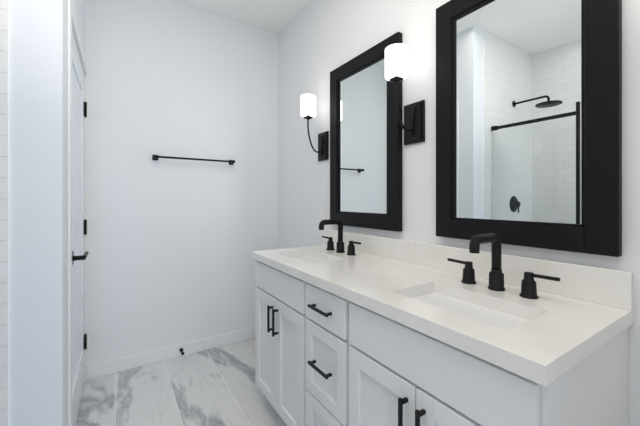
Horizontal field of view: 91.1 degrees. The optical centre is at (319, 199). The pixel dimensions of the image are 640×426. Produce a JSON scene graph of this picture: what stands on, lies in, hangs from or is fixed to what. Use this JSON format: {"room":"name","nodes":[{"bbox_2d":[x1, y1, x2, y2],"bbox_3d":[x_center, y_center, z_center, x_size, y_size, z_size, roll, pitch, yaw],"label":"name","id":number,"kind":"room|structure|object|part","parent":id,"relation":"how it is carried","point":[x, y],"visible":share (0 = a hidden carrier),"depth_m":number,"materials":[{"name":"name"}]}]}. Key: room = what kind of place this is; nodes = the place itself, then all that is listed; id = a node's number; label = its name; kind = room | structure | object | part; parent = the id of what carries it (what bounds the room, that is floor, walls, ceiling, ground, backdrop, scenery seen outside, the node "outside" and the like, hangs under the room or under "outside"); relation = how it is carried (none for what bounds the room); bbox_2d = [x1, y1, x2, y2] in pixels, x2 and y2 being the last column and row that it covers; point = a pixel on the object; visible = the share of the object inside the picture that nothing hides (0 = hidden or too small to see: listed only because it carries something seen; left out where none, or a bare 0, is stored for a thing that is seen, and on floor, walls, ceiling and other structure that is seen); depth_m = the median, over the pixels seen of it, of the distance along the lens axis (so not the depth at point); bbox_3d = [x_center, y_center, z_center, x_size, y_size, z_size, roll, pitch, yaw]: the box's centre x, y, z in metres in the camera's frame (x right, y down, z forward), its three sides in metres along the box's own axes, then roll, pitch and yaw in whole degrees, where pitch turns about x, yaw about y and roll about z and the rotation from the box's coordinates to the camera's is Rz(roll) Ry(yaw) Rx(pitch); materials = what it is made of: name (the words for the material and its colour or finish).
{"room":"bathroom","nodes":[
{"label":"bathroom","id":0,"kind":"room"},
{"bbox_2d":[0,0,7,425],"bbox_3d":[-1.592,-0.153,0.907,1.021,2.734,0.108,0,0,-33],"label":"wall","id":1,"kind":"structure","parent":0,"point":[3,212],"depth_m":1.13,"materials":[{"name":"paint"}]},
{"bbox_2d":[8,0,20,425],"bbox_3d":[-1.151,-0.153,1.197,0.034,2.734,0.100,0,0,-33],"label":"wall","id":2,"kind":"structure","parent":0,"point":[14,212],"depth_m":1.16,"materials":[{"name":"white paint"}]},
{"bbox_2d":[21,0,84,425],"bbox_3d":[-1.372,-0.153,1.680,0.120,2.734,1.151,0,0,-33],"label":"wall","id":3,"kind":"structure","parent":0,"point":[44,212],"depth_m":1.20,"materials":[{"name":"white paint"}]},
{"bbox_2d":[68,0,86,425],"bbox_3d":[-1.379,0.155,1.700,0.130,2.118,0.908,0,0,-33],"label":"door frame","id":4,"kind":"structure","parent":3,"relation":"attached to","point":[73,24],"depth_m":1.39,"materials":[{"name":"white paint"}]},
{"bbox_2d":[72,31,86,425],"bbox_3d":[-1.358,0.189,1.743,0.050,2.030,0.801,0,0,-33],"label":"door","id":5,"kind":"structure","parent":3,"relation":"in","point":[77,227],"depth_m":1.80,"materials":[{"name":"white paint"}]},
{"bbox_2d":[72,251,87,264],"bbox_3d":[-1.173,0.279,1.531,0.060,0.064,0.152,0,0,-33],"label":"door lever","id":6,"kind":"object","parent":5,"relation":"attached to","point":[81,257],"visible":0.77,"depth_m":1.49,"materials":[{"name":"black metal"}]},
{"bbox_3d":[-1.550,0.174,2.072,0.015,1.642,0.039,0,0,-33],"label":"door hinges","id":7,"kind":"part","parent":5,"relation":"part of","materials":[{"name":"black metal"}]},
{"bbox_2d":[76,338,286,425],"bbox_3d":[-0.286,1.264,0.429,2.694,0.100,4.431,0,0,-33],"label":"floor","id":8,"kind":"structure","parent":0,"point":[217,386],"depth_m":1.95,"materials":[{"name":"tile"}]},
{"bbox_2d":[252,255,633,425],"bbox_3d":[0.235,0.785,1.388,0.576,0.860,1.524,0,0,-33],"label":"bathroom vanity","id":9,"kind":"object","parent":8,"relation":"on","point":[355,329],"depth_m":0.95,"materials":[{"name":"white paint"}]},
{"bbox_2d":[252,245,633,378],"bbox_3d":[0.242,0.335,1.393,0.559,0.040,1.544,0,0,-33],"label":"countertop","id":10,"kind":"structure","parent":9,"relation":"on","point":[554,331],"depth_m":0.92,"materials":[{"name":"white stone"}]},
{"bbox_2d":[292,255,323,262],"bbox_3d":[-0.055,0.416,1.745,0.260,0.147,0.408,0,0,-33],"label":"sink","id":11,"kind":"object","parent":10,"relation":"in","point":[307,258],"depth_m":1.88,"materials":[{"name":"white ceramic"}]},
{"bbox_2d":[319,219,363,254],"bbox_3d":[0.070,0.216,1.833,0.178,0.198,0.377,0,0,-33],"label":"faucet","id":12,"kind":"object","parent":10,"relation":"on","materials":[{"name":"black metal"}]},
{"bbox_2d":[416,287,523,326],"bbox_3d":[0.442,0.416,0.978,0.260,0.147,0.408,0,0,-33],"label":"sink","id":13,"kind":"object","parent":10,"relation":"in","point":[501,315],"depth_m":1.03,"materials":[{"name":"white ceramic"}]},
{"bbox_2d":[448,233,563,298],"bbox_3d":[0.566,0.216,1.065,0.178,0.198,0.377,0,0,-33],"label":"faucet","id":14,"kind":"object","parent":10,"relation":"on","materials":[{"name":"black metal"}]},
{"bbox_2d":[85,0,277,364],"bbox_3d":[-1.019,-0.153,2.534,1.640,2.734,0.100,0,0,-33],"label":"wall","id":15,"kind":"structure","parent":0,"point":[172,244],"depth_m":2.41,"materials":[{"name":"white paint"}]},
{"bbox_2d":[87,327,254,379],"bbox_3d":[-0.975,1.167,2.493,1.410,0.095,0.018,0,0,-33],"label":"baseboard","id":16,"kind":"structure","parent":15,"relation":"attached to","point":[104,368],"depth_m":2.35,"materials":[{"name":"white paint"}]},
{"bbox_2d":[152,155,234,164],"bbox_3d":[-0.970,-0.311,2.462,0.608,0.040,0.074,0,0,-33],"label":"towel rail","id":17,"kind":"object","parent":15,"relation":"attached to","point":[156,157],"visible":1,"depth_m":2.42,"materials":[{"name":"black metal"}]},
{"bbox_2d":[171,0,309,33],"bbox_3d":[-0.286,-1.570,0.429,2.694,0.100,4.431,0,0,-33],"label":"ceiling","id":18,"kind":"structure","parent":0,"point":[276,16],"depth_m":2.51,"materials":[{"name":"white paint"}]},
{"bbox_2d":[278,0,639,425],"bbox_3d":[0.803,-0.153,1.133,0.100,2.734,4.431,0,0,-33],"label":"wall","id":19,"kind":"structure","parent":0,"point":[319,41],"depth_m":1.63,"materials":[{"name":"white paint"}]},
{"bbox_2d":[300,94,328,160],"bbox_3d":[-0.049,-0.494,2.189,0.184,0.436,0.125,0,0,-33],"label":"sconce","id":20,"kind":"object","parent":19,"relation":"attached to","point":[308,107],"visible":1,"depth_m":2.16,"materials":[{"name":"black"}]},
{"bbox_2d":[319,208,324,222],"bbox_3d":[0.014,0.118,2.254,0.008,0.116,0.072,0,0,-33],"label":"electrical outlet plate","id":21,"kind":"object","parent":19,"relation":"attached to","point":[321,214],"visible":0.77,"depth_m":2.25,"materials":[{"name":"white plastic"}]},
{"bbox_2d":[330,32,401,231],"bbox_3d":[0.246,-0.346,1.870,0.033,1.026,0.616,0,0,-33],"label":"mirror","id":22,"kind":"object","parent":19,"relation":"attached to","point":[365,158],"visible":0.79,"depth_m":1.82,"materials":[{"name":"black mirror"}]},
{"bbox_2d":[385,43,424,144],"bbox_3d":[0.393,-0.494,1.504,0.184,0.436,0.125,0,0,-33],"label":"sconce","id":23,"kind":"object","parent":19,"relation":"attached to","point":[396,70],"visible":1,"depth_m":1.49,"materials":[{"name":"black"}]},
{"bbox_2d":[344,231,633,310],"bbox_3d":[0.468,0.261,1.539,0.020,0.108,1.544,0,0,-33],"label":"backsplash","id":24,"kind":"structure","parent":19,"relation":"attached to","point":[614,287],"depth_m":1.06,"materials":[{"name":"white stone"}]},
{"bbox_2d":[436,0,621,256],"bbox_3d":[0.702,-0.346,1.166,0.033,1.026,0.616,0,0,-33],"label":"mirror","id":25,"kind":"object","parent":19,"relation":"attached to","point":[528,123],"visible":1,"depth_m":1.10,"materials":[{"name":"black mirror"}]}
]}

